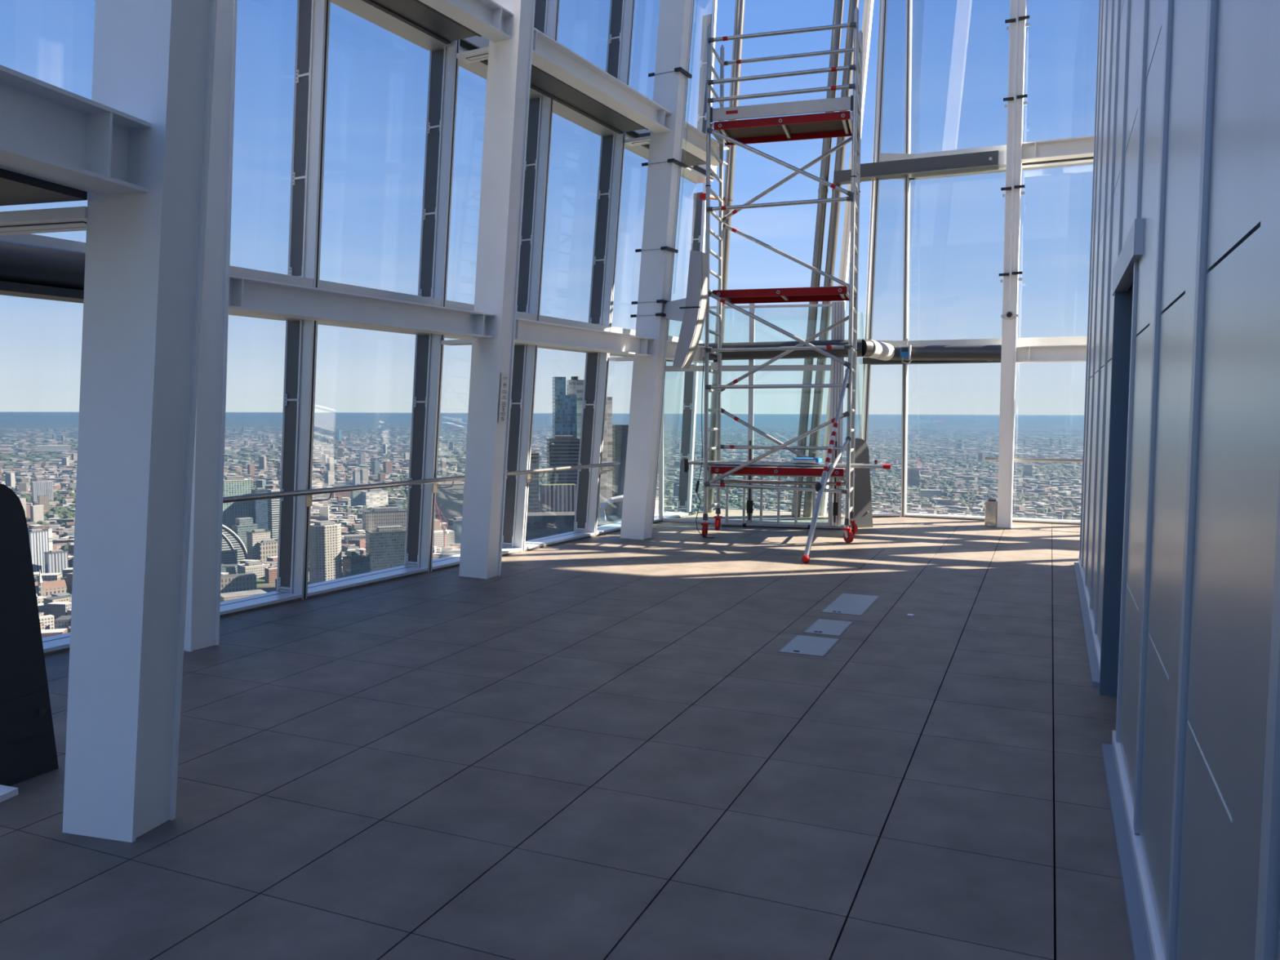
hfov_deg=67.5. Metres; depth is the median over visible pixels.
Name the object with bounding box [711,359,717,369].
junction box
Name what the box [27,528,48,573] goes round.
striped tower
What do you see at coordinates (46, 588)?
church
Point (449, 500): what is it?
stadium
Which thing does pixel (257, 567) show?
block
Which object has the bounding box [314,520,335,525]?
plant
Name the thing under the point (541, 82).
housing
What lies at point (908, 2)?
window
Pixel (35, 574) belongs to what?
building
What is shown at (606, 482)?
tower
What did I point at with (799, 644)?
floor hatch
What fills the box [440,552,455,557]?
building
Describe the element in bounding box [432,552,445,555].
building
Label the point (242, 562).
building
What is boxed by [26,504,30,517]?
block
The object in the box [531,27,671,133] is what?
steel beam
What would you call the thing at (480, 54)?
support arm
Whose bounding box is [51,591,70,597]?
building
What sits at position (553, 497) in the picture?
block
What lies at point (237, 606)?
window
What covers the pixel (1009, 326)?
steel column
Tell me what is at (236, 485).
glass tower
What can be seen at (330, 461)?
building
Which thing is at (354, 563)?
glass block
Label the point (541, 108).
window
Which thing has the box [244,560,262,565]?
plant
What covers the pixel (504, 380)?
print
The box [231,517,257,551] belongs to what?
block
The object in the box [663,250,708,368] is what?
bracket
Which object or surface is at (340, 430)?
tower
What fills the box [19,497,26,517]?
building
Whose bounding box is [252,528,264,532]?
plant
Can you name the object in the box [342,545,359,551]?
building
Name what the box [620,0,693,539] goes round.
steel column
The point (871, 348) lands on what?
joint
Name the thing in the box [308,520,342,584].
concrete tower
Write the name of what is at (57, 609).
building
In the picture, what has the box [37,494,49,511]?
building
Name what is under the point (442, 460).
brick tower
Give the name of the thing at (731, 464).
tube
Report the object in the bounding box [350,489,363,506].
building
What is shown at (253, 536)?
block
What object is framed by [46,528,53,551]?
slim tower
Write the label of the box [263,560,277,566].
building
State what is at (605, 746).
floor
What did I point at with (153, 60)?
steel column
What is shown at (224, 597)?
block
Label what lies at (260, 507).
tower
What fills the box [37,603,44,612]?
building
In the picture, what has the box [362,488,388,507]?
white office
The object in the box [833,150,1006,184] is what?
steel beam
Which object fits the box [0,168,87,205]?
housing
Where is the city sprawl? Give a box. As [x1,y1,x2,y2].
[0,424,1084,637]
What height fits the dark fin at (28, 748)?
1.300 m
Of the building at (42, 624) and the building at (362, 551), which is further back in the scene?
the building at (362, 551)
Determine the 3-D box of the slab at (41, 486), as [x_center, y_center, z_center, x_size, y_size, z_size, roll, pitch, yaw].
[-1588.049,29.516,2545.942,36.968,61.186,50.530,2,4,23]
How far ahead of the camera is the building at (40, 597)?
1173.89 m
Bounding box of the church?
[35,570,66,597]
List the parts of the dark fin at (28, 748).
clamp plate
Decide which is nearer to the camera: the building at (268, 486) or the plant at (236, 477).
the plant at (236, 477)
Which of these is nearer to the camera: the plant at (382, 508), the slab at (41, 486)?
the plant at (382, 508)
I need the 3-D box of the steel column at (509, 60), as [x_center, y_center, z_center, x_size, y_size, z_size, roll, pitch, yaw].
[-1.167,-4.285,8.785,1.222,10.500,0.329,2,4,23]
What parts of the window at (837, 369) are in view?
post, rail, rail, rail, post, rail, rail, rail, wide post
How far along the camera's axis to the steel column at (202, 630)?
6.28 m
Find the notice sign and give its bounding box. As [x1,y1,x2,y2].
[498,373,509,422]
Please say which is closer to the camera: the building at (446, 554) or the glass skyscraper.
the glass skyscraper
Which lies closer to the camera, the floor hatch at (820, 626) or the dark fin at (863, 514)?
the floor hatch at (820, 626)
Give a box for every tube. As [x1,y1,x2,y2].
[0,240,85,303]
[666,338,862,361]
[684,458,877,471]
[689,460,845,463]
[707,462,890,469]
[889,344,1001,360]
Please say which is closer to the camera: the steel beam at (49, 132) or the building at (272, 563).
the steel beam at (49, 132)
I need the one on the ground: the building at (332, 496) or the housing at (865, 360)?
the building at (332, 496)
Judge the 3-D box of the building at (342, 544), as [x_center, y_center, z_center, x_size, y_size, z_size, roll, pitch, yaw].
[-502.316,119.215,1634.282,29.775,17.512,25.253,2,4,23]
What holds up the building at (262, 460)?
on the ground
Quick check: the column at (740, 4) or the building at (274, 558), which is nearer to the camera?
the column at (740, 4)
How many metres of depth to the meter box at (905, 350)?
13.68 m
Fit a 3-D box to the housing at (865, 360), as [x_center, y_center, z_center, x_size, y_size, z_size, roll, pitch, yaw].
[4.277,-1.759,14.047,1.940,0.090,0.416,2,4,23]
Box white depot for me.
[39,614,54,629]
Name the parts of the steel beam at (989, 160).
casing, casing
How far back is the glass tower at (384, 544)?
1336.37 m
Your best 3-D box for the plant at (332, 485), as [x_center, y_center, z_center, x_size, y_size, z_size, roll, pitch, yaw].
[-846.484,16.929,2692.615,33.059,6.000,18.032,-2,5,-32]
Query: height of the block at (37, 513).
42.222 m
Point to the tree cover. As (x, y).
(62, 512)
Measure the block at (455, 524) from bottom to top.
53.007 m
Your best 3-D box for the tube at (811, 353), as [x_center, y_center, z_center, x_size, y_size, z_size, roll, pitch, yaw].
[1.689,-1.821,13.469,2.778,0.284,0.787,2,4,23]
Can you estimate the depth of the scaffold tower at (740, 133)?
11.99 m
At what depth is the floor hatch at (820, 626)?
7.15 m
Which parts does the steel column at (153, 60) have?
web plate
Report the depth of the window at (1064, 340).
13.52 m
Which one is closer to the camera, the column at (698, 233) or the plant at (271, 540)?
the column at (698, 233)
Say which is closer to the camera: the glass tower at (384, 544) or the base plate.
the base plate
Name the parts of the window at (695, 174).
sill, rail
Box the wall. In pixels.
[1074,0,1279,959]
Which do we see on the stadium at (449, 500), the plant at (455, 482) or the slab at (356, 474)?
the plant at (455, 482)
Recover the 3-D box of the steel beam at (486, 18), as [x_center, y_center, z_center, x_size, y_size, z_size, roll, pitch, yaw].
[-1.947,-4.016,7.403,0.488,0.215,2.988,2,4,23]
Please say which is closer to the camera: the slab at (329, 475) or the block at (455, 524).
the block at (455, 524)
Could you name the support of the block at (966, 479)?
on the ground
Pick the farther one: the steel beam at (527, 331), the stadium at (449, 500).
the stadium at (449, 500)
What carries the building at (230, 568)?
on the ground
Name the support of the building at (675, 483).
on the ground
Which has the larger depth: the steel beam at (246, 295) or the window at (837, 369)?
the window at (837, 369)
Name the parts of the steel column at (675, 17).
web plate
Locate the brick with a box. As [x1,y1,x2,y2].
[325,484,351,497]
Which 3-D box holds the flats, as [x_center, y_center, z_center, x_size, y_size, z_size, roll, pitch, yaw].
[-1129.185,-109.441,4635.276,24.609,46.026,26.905,2,4,23]
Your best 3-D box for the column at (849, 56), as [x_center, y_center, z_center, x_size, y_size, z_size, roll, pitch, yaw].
[2.898,-3.861,14.298,0.859,9.511,0.151,2,4,23]
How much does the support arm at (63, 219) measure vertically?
0.044 m
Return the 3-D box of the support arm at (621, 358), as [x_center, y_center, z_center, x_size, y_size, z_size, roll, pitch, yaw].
[-0.193,-1.529,12.129,0.392,0.044,0.204,2,4,23]
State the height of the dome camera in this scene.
0.110 m
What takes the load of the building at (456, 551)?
on the ground
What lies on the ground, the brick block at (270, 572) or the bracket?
the brick block at (270, 572)
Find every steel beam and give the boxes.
[0,64,151,195]
[228,275,495,338]
[418,0,513,42]
[514,317,654,356]
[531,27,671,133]
[665,340,712,363]
[681,120,728,166]
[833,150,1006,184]
[1015,344,1086,362]
[1021,135,1093,163]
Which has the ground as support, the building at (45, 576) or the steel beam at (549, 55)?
the building at (45, 576)
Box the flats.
[403,452,409,459]
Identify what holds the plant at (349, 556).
on the glass block at (354, 563)
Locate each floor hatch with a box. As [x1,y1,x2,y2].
[777,635,839,657]
[802,618,853,635]
[820,593,879,615]
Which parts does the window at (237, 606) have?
sill, rail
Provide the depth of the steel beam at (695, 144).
12.40 m
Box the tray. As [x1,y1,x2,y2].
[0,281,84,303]
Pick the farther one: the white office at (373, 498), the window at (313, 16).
the white office at (373, 498)
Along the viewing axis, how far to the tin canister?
13.54 m
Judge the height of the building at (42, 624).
16.244 m
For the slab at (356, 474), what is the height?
53.592 m
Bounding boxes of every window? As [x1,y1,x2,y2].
[0,233,85,655]
[219,265,313,617]
[222,0,620,599]
[404,35,544,572]
[502,0,617,551]
[573,0,650,536]
[652,0,716,524]
[658,301,864,525]
[860,0,915,516]
[900,0,1082,520]
[1012,156,1093,524]
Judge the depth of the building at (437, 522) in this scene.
1793.68 m
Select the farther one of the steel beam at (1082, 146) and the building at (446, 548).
the building at (446, 548)
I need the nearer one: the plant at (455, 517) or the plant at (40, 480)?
the plant at (455, 517)
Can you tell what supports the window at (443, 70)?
on the floor
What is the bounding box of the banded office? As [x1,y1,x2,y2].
[546,435,580,484]
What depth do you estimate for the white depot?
1072.76 m
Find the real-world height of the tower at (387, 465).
52.385 m
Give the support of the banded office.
on the ground
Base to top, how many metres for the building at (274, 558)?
21.673 m
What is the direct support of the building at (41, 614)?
on the ground
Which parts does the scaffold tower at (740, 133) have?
brake plate, brake plate, guard rail, guard rail, guard rail, guard rail, knob, brake plate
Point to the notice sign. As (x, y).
(504, 376)
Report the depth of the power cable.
12.25 m
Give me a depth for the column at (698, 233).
15.12 m
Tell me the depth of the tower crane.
1649.39 m
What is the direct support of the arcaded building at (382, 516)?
on the ground
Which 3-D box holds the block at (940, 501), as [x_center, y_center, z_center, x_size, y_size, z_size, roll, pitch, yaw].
[798.787,60.104,2518.287,35.420,18.357,29.652,2,4,23]
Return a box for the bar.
[699,192,719,200]
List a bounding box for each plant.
[27,528,42,532]
[35,479,48,481]
[49,549,62,552]
[224,475,244,479]
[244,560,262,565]
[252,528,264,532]
[262,538,274,542]
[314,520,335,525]
[332,484,345,486]
[348,555,361,558]
[367,488,382,492]
[373,506,398,511]
[376,524,402,531]
[443,480,462,483]
[453,516,462,519]
[554,435,573,439]
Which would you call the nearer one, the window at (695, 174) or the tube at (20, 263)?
the tube at (20, 263)
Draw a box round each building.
[4,472,15,488]
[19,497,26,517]
[33,571,39,582]
[36,573,62,582]
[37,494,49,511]
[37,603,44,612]
[38,595,46,603]
[38,612,44,616]
[40,622,44,629]
[43,595,69,615]
[47,601,71,619]
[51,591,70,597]
[53,615,71,632]
[55,539,70,543]
[220,572,257,592]
[221,524,247,564]
[221,564,226,572]
[224,564,237,574]
[240,559,260,564]
[255,480,266,488]
[258,456,266,469]
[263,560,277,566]
[265,484,275,488]
[266,555,277,561]
[319,506,328,520]
[326,457,334,471]
[326,486,334,498]
[341,543,355,551]
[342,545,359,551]
[348,537,365,548]
[350,489,363,506]
[355,529,365,532]
[355,547,365,555]
[360,468,368,483]
[362,506,407,529]
[372,460,379,475]
[388,503,403,508]
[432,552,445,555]
[434,519,439,530]
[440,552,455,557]
[441,546,458,552]
[449,548,460,555]
[673,481,679,496]
[675,484,679,496]
[1022,464,1032,476]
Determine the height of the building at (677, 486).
42.968 m
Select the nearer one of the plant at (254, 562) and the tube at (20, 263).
the tube at (20, 263)
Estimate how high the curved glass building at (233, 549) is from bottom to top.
80.758 m
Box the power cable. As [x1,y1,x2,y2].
[694,356,714,537]
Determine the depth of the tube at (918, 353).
13.50 m
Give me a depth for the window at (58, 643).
6.09 m
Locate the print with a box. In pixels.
[500,377,506,415]
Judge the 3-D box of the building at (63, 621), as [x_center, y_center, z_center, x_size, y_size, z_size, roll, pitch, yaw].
[-638.740,160.387,1065.939,27.112,14.838,28.900,2,4,23]
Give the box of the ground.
[0,419,1084,629]
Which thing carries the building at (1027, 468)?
on the ground
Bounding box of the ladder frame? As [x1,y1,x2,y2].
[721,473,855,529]
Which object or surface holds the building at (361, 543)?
on the ground
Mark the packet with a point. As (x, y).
(797, 459)
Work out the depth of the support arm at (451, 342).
9.23 m
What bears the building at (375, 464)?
on the ground
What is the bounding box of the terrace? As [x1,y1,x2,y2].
[919,489,941,497]
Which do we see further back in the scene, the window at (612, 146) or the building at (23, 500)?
the building at (23, 500)
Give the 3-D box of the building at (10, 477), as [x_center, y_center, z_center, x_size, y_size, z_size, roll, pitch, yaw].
[-1958.543,3.004,2979.906,22.612,50.561,19.124,2,4,23]
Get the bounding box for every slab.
[31,479,53,501]
[324,471,334,487]
[352,471,359,484]
[370,457,376,471]
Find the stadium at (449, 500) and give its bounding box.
[435,480,464,522]
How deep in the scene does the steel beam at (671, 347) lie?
12.57 m
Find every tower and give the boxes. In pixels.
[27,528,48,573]
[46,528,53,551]
[222,475,253,529]
[250,487,267,530]
[266,488,279,540]
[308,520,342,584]
[337,429,342,440]
[364,524,406,573]
[382,461,392,472]
[440,457,446,475]
[597,396,612,521]
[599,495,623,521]
[612,424,628,497]
[700,7,862,563]
[906,467,919,487]
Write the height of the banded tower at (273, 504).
111.988 m
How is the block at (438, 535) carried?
on the ground
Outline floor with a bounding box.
[0,508,1133,959]
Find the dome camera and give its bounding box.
[1000,311,1017,319]
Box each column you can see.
[62,0,217,842]
[183,0,237,651]
[458,0,535,578]
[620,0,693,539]
[677,0,717,511]
[707,0,745,512]
[791,0,844,516]
[802,0,858,517]
[996,0,1026,528]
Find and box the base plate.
[0,784,18,802]
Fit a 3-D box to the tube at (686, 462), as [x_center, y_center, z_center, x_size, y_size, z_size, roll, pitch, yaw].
[1.790,-0.178,12.340,2.477,0.200,0.356,2,4,23]
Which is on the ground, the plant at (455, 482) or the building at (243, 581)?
the building at (243, 581)
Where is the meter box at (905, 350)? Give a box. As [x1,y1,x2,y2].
[899,338,911,364]
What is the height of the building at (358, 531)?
14.731 m
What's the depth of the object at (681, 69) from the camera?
11.66 m
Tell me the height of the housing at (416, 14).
0.115 m
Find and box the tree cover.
[0,426,1084,555]
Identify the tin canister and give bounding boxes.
[984,499,997,526]
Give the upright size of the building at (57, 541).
11.442 m
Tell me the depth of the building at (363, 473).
3175.02 m
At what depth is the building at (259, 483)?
2717.40 m
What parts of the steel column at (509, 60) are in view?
web plate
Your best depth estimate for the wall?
2.49 m
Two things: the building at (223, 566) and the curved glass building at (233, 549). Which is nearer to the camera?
the building at (223, 566)
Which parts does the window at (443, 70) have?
sill, rail, rail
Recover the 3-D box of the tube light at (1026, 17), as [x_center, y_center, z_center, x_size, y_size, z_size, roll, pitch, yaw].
[4.900,-6.029,12.440,0.295,7.502,0.645,2,4,23]
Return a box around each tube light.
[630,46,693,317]
[999,0,1029,309]
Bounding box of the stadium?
[37,444,71,451]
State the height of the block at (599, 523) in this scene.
148.092 m
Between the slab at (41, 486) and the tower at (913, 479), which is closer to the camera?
the slab at (41, 486)
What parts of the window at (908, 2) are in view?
sill, rail, handrail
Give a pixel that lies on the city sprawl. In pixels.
(64, 470)
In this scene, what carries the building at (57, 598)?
on the ground
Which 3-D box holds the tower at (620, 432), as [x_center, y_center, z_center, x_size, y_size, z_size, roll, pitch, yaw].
[-20.177,53.194,1078.613,24.781,230.599,23.945,2,4,23]
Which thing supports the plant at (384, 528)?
on the glass tower at (384, 544)
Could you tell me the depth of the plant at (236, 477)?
1677.41 m
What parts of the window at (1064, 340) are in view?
sill, rail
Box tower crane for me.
[435,502,448,546]
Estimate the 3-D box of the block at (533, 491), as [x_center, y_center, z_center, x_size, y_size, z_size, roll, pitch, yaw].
[-112.650,72.110,989.506,18.616,204.894,18.804,2,4,23]
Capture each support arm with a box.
[0,206,87,235]
[440,338,472,345]
[456,46,488,63]
[608,356,633,361]
[624,135,649,146]
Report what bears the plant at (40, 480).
on the slab at (41, 486)
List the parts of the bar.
rod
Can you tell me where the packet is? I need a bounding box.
[792,457,822,462]
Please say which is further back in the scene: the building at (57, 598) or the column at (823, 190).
the building at (57, 598)
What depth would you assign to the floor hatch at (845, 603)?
8.00 m
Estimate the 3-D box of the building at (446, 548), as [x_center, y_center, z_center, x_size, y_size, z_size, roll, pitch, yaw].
[-312.030,121.378,1576.414,23.186,22.508,18.700,2,4,23]
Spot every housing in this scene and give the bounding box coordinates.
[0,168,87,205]
[361,0,481,44]
[480,59,648,133]
[639,132,711,168]
[862,357,1000,364]
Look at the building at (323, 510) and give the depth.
1929.28 m
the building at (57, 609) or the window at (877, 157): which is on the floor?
the window at (877, 157)
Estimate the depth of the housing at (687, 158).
12.88 m
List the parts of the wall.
panel, panel, panel, skirting, panel, panel, panel, panel, panel, panel, panel, panel, panel, panel, panel, panel, panel, panel, panel, panel, panel, panel, panel, panel, panel, panel, panel, panel, skirting, panel, panel, panel, panel, panel, panel, panel, panel, panel, panel, panel, panel, panel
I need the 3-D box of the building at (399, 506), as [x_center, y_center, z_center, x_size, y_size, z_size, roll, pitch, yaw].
[-536.924,74.233,2108.048,29.405,40.121,21.100,2,4,23]
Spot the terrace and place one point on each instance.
(922, 493)
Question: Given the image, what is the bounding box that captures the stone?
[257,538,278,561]
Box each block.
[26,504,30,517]
[29,504,44,522]
[44,549,68,577]
[220,589,266,602]
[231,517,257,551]
[236,560,270,578]
[246,528,271,559]
[264,565,277,583]
[342,550,366,577]
[348,432,353,438]
[433,529,454,546]
[447,516,462,543]
[525,511,574,540]
[527,450,539,512]
[539,483,577,511]
[597,520,621,526]
[937,498,951,505]
[963,476,973,483]
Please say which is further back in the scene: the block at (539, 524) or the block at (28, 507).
the block at (28, 507)
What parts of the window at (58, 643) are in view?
rail, sill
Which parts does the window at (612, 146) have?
sill, rail, rail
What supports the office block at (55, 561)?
on the ground
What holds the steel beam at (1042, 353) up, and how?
attached to the steel column at (1009, 326)
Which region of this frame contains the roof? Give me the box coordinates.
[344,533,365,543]
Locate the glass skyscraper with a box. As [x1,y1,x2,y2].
[552,376,584,438]
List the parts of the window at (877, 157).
sill, rail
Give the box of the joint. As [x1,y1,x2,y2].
[862,338,894,360]
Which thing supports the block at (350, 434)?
on the ground
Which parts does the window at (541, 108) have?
sill, rail, rail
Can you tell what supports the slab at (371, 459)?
on the ground
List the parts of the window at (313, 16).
bracket plate, bracket arm, sill, rail, rail, handrail, bracket plate, bracket arm, bracket plate, bracket arm, bracket plate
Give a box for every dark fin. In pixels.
[0,483,58,786]
[853,438,872,528]

